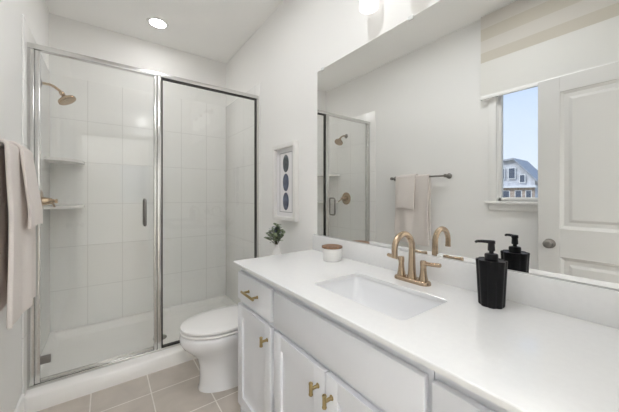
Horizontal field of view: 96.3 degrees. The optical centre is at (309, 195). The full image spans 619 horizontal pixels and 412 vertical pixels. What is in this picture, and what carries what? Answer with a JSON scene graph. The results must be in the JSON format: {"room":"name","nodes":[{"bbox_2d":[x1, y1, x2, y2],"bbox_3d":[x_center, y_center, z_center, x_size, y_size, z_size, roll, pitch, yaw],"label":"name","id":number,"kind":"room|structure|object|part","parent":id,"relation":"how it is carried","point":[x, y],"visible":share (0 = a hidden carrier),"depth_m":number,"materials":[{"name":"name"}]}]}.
{"room":"bathroom","nodes":[
{"label":"bathroom","id":0,"kind":"room"},
{"bbox_2d":[0,0,48,411],"bbox_3d":[-1.234,-0.140,0.941,0.120,2.740,3.500,0,0,-36],"label":"wall","id":1,"kind":"structure","parent":0,"point":[35,12],"depth_m":1.39,"materials":[{"name":"white paint"}]},
{"bbox_2d":[14,394,23,411],"bbox_3d":[-1.159,1.165,0.950,0.013,0.130,1.465,0,0,-36],"label":"baseboard","id":2,"kind":"structure","parent":1,"relation":"attached to","point":[20,405],"depth_m":1.49,"materials":[{"name":"white paint"}]},
{"bbox_3d":[-1.222,-0.183,1.096,0.083,0.052,0.647,0,0,-36],"label":"towel bar","id":3,"kind":"object","parent":1,"relation":"attached to","visible":0},
{"bbox_2d":[0,138,35,329],"bbox_3d":[-1.217,0.142,1.155,0.076,0.698,0.386,0,0,-36],"label":"bath towel","id":4,"kind":"object","parent":3,"relation":"hanging from","point":[17,242],"visible":0.94,"depth_m":1.07,"materials":[{"name":"beige fabric"}]},
{"bbox_2d":[9,141,42,228],"bbox_3d":[-1.239,-0.041,1.195,0.108,0.357,0.195,0,0,-36],"label":"hand towel","id":5,"kind":"object","parent":3,"relation":"hanging from","point":[35,210],"visible":0.52,"depth_m":1.18,"materials":[{"name":"beige fabric"}]},
{"bbox_2d":[49,13,225,106],"bbox_3d":[-1.589,-0.140,2.779,1.730,2.740,0.120,0,0,-36],"label":"wall","id":6,"kind":"structure","parent":0,"point":[66,34],"depth_m":2.61,"materials":[{"name":"white paint"}]},
{"bbox_2d":[22,15,259,395],"bbox_3d":[-1.278,0.068,2.357,1.490,2.155,0.928,0,0,-36],"label":"shower surround","id":7,"kind":"object","parent":6,"relation":"attached to","point":[97,149],"visible":0.71,"depth_m":2.60,"materials":[{"name":"white tile"}]},
{"bbox_3d":[-1.872,0.068,1.914,0.008,2.155,0.920,0,0,-36],"label":"panel","id":8,"kind":"part","parent":7,"relation":"part of","materials":[{"name":"white tile"}]},
{"bbox_2d":[41,190,57,207],"bbox_3d":[-1.849,0.040,1.967,0.092,0.164,0.166,0,0,-36],"label":"shower valve","id":9,"kind":"object","parent":7,"relation":"attached to","point":[44,200],"visible":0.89,"depth_m":1.95,"materials":[{"name":"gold metal"}]},
{"bbox_3d":[-1.851,0.052,2.003,0.052,0.068,0.106,0,0,-36],"label":"lever","id":10,"kind":"part","parent":9,"relation":"part of","materials":[{"name":"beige metal"}]},
{"bbox_2d":[41,79,75,104],"bbox_3d":[-1.802,-0.738,1.990,0.194,0.164,0.112,0,0,-36],"label":"showerhead","id":11,"kind":"object","parent":7,"relation":"attached to","point":[65,99],"visible":0.94,"depth_m":1.99,"materials":[{"name":"gold metal"}]},
{"bbox_3d":[-1.835,-0.768,1.976,0.118,0.062,0.018,0,0,-36],"label":"arm","id":12,"kind":"part","parent":11,"relation":"part of","materials":[{"name":"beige metal"}]},
{"bbox_2d":[44,156,84,164],"bbox_3d":[-1.963,-0.279,2.233,0.225,0.022,0.300,0,0,-36],"label":"corner shelf","id":13,"kind":"object","parent":7,"relation":"attached to","point":[48,160],"depth_m":2.20,"materials":[{"name":"white plastic"}]},
{"bbox_2d":[44,205,84,208],"bbox_3d":[-1.963,0.091,2.233,0.225,0.022,0.300,0,0,-36],"label":"corner shelf","id":14,"kind":"object","parent":7,"relation":"attached to","point":[45,206],"depth_m":2.17,"materials":[{"name":"white plastic"}]},
{"bbox_3d":[-1.551,0.068,2.728,1.490,2.155,0.008,0,0,-36],"label":"panel","id":15,"kind":"part","parent":7,"relation":"part of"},
{"bbox_3d":[-0.697,0.068,2.818,0.008,2.155,0.860,0,0,-36],"label":"panel","id":16,"kind":"part","parent":7,"relation":"part of","materials":[{"name":"white tile"}]},
{"bbox_2d":[37,358,240,411],"bbox_3d":[-0.622,1.280,1.467,1.730,0.100,3.380,0,0,-36],"label":"floor","id":17,"kind":"structure","parent":0,"point":[174,388],"depth_m":1.70,"materials":[{"name":"beige tile"}]},
{"bbox_2d":[24,295,237,411],"bbox_3d":[-1.277,1.181,2.356,1.488,0.097,0.929,0,0,-36],"label":"shower pan","id":18,"kind":"object","parent":17,"relation":"on","point":[76,347],"visible":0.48,"depth_m":2.09,"materials":[{"name":"white plastic"}]},
{"bbox_2d":[27,42,258,389],"bbox_3d":[-1.058,0.120,2.058,1.474,2.025,0.101,0,0,-36],"label":"shower door frame","id":19,"kind":"structure","parent":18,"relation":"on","point":[35,360],"depth_m":1.84,"materials":[{"name":"silver metal"}]},
{"bbox_3d":[-1.367,0.128,1.830,0.593,1.967,0.006,0,0,-36],"label":"door pane","id":20,"kind":"part","parent":19,"relation":"part of","materials":[{"name":"clear glass"}]},
{"bbox_3d":[-1.058,1.124,2.058,1.474,0.018,0.032,0,0,-36],"label":"sill rail","id":21,"kind":"part","parent":19,"relation":"part of","materials":[{"name":"silver metal"}]},
{"bbox_3d":[-1.058,-0.877,2.058,1.474,0.030,0.040,0,0,-36],"label":"header rail","id":22,"kind":"part","parent":19,"relation":"part of","materials":[{"name":"silver metal"}]},
{"bbox_3d":[-1.157,0.120,1.951,0.017,0.197,0.046,0,0,-36],"label":"pull handle","id":23,"kind":"part","parent":19,"relation":"part of","materials":[{"name":"grey metal"}]},
{"bbox_3d":[-1.109,0.127,2.020,0.047,1.977,0.040,0,0,-36],"label":"post","id":24,"kind":"part","parent":19,"relation":"part of","materials":[{"name":"silver metal"}]},
{"bbox_2d":[179,305,237,392],"bbox_3d":[-0.496,0.870,1.908,0.735,0.720,0.410,0,0,-36],"label":"toilet","id":25,"kind":"object","parent":17,"relation":"on","point":[211,336],"visible":0.4,"depth_m":1.73,"materials":[{"name":"white ceramic"}]},
{"bbox_3d":[-0.536,1.045,1.878,0.634,0.370,0.362,0,0,-36],"label":"bowl","id":26,"kind":"part","parent":25,"relation":"part of","materials":[{"name":"white ceramic"}]},
{"bbox_3d":[-0.592,0.847,1.837,0.493,0.012,0.366,0,0,-36],"label":"seat","id":27,"kind":"part","parent":25,"relation":"part of","materials":[{"name":"white plastic"}]},
{"bbox_3d":[-0.591,0.818,1.838,0.489,0.027,0.360,0,0,-36],"label":"lid","id":28,"kind":"part","parent":25,"relation":"part of","materials":[{"name":"white plastic"}]},
{"bbox_2d":[264,223,285,254],"bbox_3d":[-0.251,0.354,2.023,0.155,0.312,0.186,0,0,-1],"label":"potted plant","id":29,"kind":"object","parent":25,"relation":"on","point":[275,236],"visible":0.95,"depth_m":1.99,"materials":[{"name":"green plant"}]},
{"bbox_3d":[-0.253,0.291,2.011,0.129,0.149,0.155,0,0,-6],"label":"stem","id":30,"kind":"part","parent":29,"relation":"part of","materials":[{"name":"green plant"}]},
{"bbox_2d":[238,268,276,411],"bbox_3d":[-0.074,0.799,1.491,0.576,0.861,0.395,0,0,-36],"label":"vanity cabinet","id":31,"kind":"object","parent":17,"relation":"on","point":[256,328],"visible":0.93,"depth_m":1.33,"materials":[{"name":"white paint"}]},
{"bbox_3d":[-0.288,0.478,1.328,0.038,0.016,0.136,0,0,-36],"label":"bar pull","id":32,"kind":"part","parent":31,"relation":"part of","materials":[{"name":"gold metal"}]},
{"bbox_3d":[-0.270,0.479,1.351,0.019,0.142,0.366,0,0,-36],"label":"drawer","id":33,"kind":"part","parent":31,"relation":"part of","materials":[{"name":"white paint"}]},
{"bbox_3d":[-0.202,0.637,1.211,0.038,0.042,0.017,0,0,-36],"label":"knob","id":34,"kind":"part","parent":31,"relation":"part of","materials":[{"name":"gold metal"}]},
{"bbox_2d":[274,287,434,411],"bbox_3d":[0.255,0.799,1.045,0.576,0.861,0.710,0,0,-36],"label":"vanity cabinet","id":35,"kind":"object","parent":17,"relation":"on","point":[322,363],"visible":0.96,"depth_m":0.86,"materials":[{"name":"white paint"}]},
{"bbox_3d":[-0.044,0.844,1.044,0.019,0.536,0.340,0,0,-36],"label":"door","id":36,"kind":"part","parent":35,"relation":"part of","materials":[{"name":"white paint"}]},
{"bbox_3d":[0.013,0.638,0.919,0.038,0.042,0.017,0,0,-36],"label":"knob","id":37,"kind":"part","parent":35,"relation":"part of","materials":[{"name":"gold metal"}]},
{"bbox_3d":[0.055,0.638,0.863,0.038,0.042,0.017,0,0,-36],"label":"knob","id":38,"kind":"part","parent":35,"relation":"part of","materials":[{"name":"gold metal"}]},
{"bbox_3d":[0.162,0.844,0.766,0.019,0.536,0.346,0,0,-36],"label":"door","id":39,"kind":"part","parent":35,"relation":"part of","materials":[{"name":"white paint"}]},
{"bbox_2d":[233,234,618,411],"bbox_3d":[0.282,0.312,1.024,0.558,0.114,1.590,0,0,-36],"label":"countertop","id":40,"kind":"structure","parent":35,"relation":"on","point":[553,346],"depth_m":0.74,"materials":[{"name":"white stone"}]},
{"bbox_2d":[322,244,341,261],"bbox_3d":[0.124,0.314,1.517,0.114,0.080,0.114,0,0,-36],"label":"candle jar","id":41,"kind":"object","parent":40,"relation":"on","point":[330,252],"visible":1,"depth_m":1.47,"materials":[{"name":"white ceramic"}]},
{"bbox_3d":[0.124,0.280,1.517,0.114,0.012,0.114,0,0,-36],"label":"lid","id":42,"kind":"part","parent":41,"relation":"part of","materials":[{"name":"brown wood"}]},
{"bbox_2d":[319,276,443,319],"bbox_3d":[0.241,0.446,1.024,0.310,0.152,0.472,0,0,-36],"label":"sink","id":43,"kind":"object","parent":40,"relation":"in","point":[393,302],"visible":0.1,"depth_m":1.15,"materials":[{"name":"white ceramic"}]},
{"bbox_2d":[387,231,441,286],"bbox_3d":[0.421,0.248,1.145,0.184,0.212,0.184,0,0,8],"label":"faucet","id":44,"kind":"object","parent":40,"relation":"on","point":[422,280],"visible":1,"depth_m":1.12,"materials":[{"name":"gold metal"}]},
{"bbox_3d":[0.378,0.301,1.206,0.038,0.086,0.090,0,0,-36],"label":"handle","id":45,"kind":"part","parent":44,"relation":"part of","materials":[{"name":"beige metal"}]},
{"bbox_3d":[0.380,0.242,1.113,0.148,0.200,0.040,0,0,-36],"label":"spout","id":46,"kind":"part","parent":44,"relation":"part of","materials":[{"name":"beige metal"}]},
{"bbox_3d":[0.423,0.346,1.145,0.054,0.016,0.160,0,0,-36],"label":"plate","id":47,"kind":"part","parent":44,"relation":"part of","materials":[{"name":"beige metal"}]},
{"bbox_3d":[0.469,0.301,1.083,0.038,0.086,0.090,0,0,-36],"label":"handle","id":48,"kind":"part","parent":44,"relation":"part of","materials":[{"name":"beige metal"}]},
{"bbox_2d":[475,240,507,308],"bbox_3d":[0.588,0.249,0.896,0.084,0.210,0.084,0,0,-36],"label":"soap dispenser","id":49,"kind":"object","parent":40,"relation":"on","point":[491,270],"visible":1,"depth_m":0.87,"materials":[{"name":"black plastic"}]},
{"bbox_2d":[432,372,509,411],"bbox_3d":[0.584,0.799,0.598,0.576,0.861,0.397,0,0,-36],"label":"vanity cabinet","id":50,"kind":"object","parent":17,"relation":"on","point":[447,395],"visible":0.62,"depth_m":0.57,"materials":[{"name":"white paint"}]},
{"bbox_3d":[0.390,0.479,0.456,0.019,0.142,0.387,0,0,-36],"label":"drawer","id":51,"kind":"part","parent":50,"relation":"part of","materials":[{"name":"white paint"}]},
{"bbox_2d":[45,0,283,62],"bbox_3d":[0.505,-1.570,-0.348,5.600,0.120,7.640,0,0,-36],"label":"ceiling","id":52,"kind":"structure","parent":0,"point":[216,30],"depth_m":2.36,"materials":[{"name":"white paint"}]},
{"bbox_2d":[146,16,168,28],"bbox_3d":[-1.326,-1.506,2.423,0.172,0.008,0.172,0,0,-36],"label":"recessed light","id":53,"kind":"object","parent":52,"relation":"in","point":[156,22],"visible":1,"depth_m":2.41,"materials":[{"name":"white paint"}]},
{"bbox_2d":[226,0,616,289],"bbox_3d":[0.062,-0.140,1.897,0.120,2.740,3.500,0,0,-36],"label":"wall","id":54,"kind":"structure","parent":0,"point":[286,53],"depth_m":1.99,"materials":[{"name":"white paint"}]},
{"bbox_2d":[272,141,298,221],"bbox_3d":[-0.188,-0.100,2.103,0.035,0.580,0.328,0,0,-36],"label":"picture frame","id":55,"kind":"object","parent":54,"relation":"attached to","point":[285,157],"visible":1,"depth_m":2.10,"materials":[{"name":"white wood"}]},
{"bbox_2d":[283,193,288,209],"bbox_3d":[-0.181,0.044,2.108,0.003,0.134,0.082,0,0,-36],"label":"print","id":56,"kind":"object","parent":55,"relation":"attached to","point":[285,195],"depth_m":2.10,"materials":[{"name":"blue paper"}]},
{"bbox_2d":[283,174,288,190],"bbox_3d":[-0.181,-0.100,2.108,0.003,0.134,0.082,0,0,-36],"label":"print","id":57,"kind":"object","parent":55,"relation":"on","point":[285,176],"depth_m":2.10,"materials":[{"name":"blue paper"}]},
{"bbox_2d":[283,155,288,171],"bbox_3d":[-0.181,-0.244,2.108,0.003,0.134,0.082,0,0,-36],"label":"print","id":58,"kind":"object","parent":55,"relation":"on","point":[285,157],"depth_m":2.10},
{"bbox_2d":[359,0,378,13],"bbox_3d":[0.439,-1.016,1.181,0.122,0.197,0.600,0,0,-36],"label":"vanity light","id":59,"kind":"object","parent":54,"relation":"attached to","point":[365,6],"visible":1,"depth_m":1.39,"materials":[{"name":"white glass"}]},
{"bbox_2d":[312,234,618,328],"bbox_3d":[0.499,0.304,1.184,0.020,0.099,1.590,0,0,-36],"label":"backsplash","id":60,"kind":"structure","parent":54,"relation":"attached to","point":[596,304],"depth_m":0.90,"materials":[{"name":"white stone"}]},
{"bbox_2d":[317,0,618,289],"bbox_3d":[0.507,-0.278,1.181,0.010,1.064,1.538,0,0,-36],"label":"mirror","id":61,"kind":"object","parent":54,"relation":"attached to","point":[463,122],"visible":0.85,"depth_m":1.01,"materials":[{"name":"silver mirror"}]}
]}

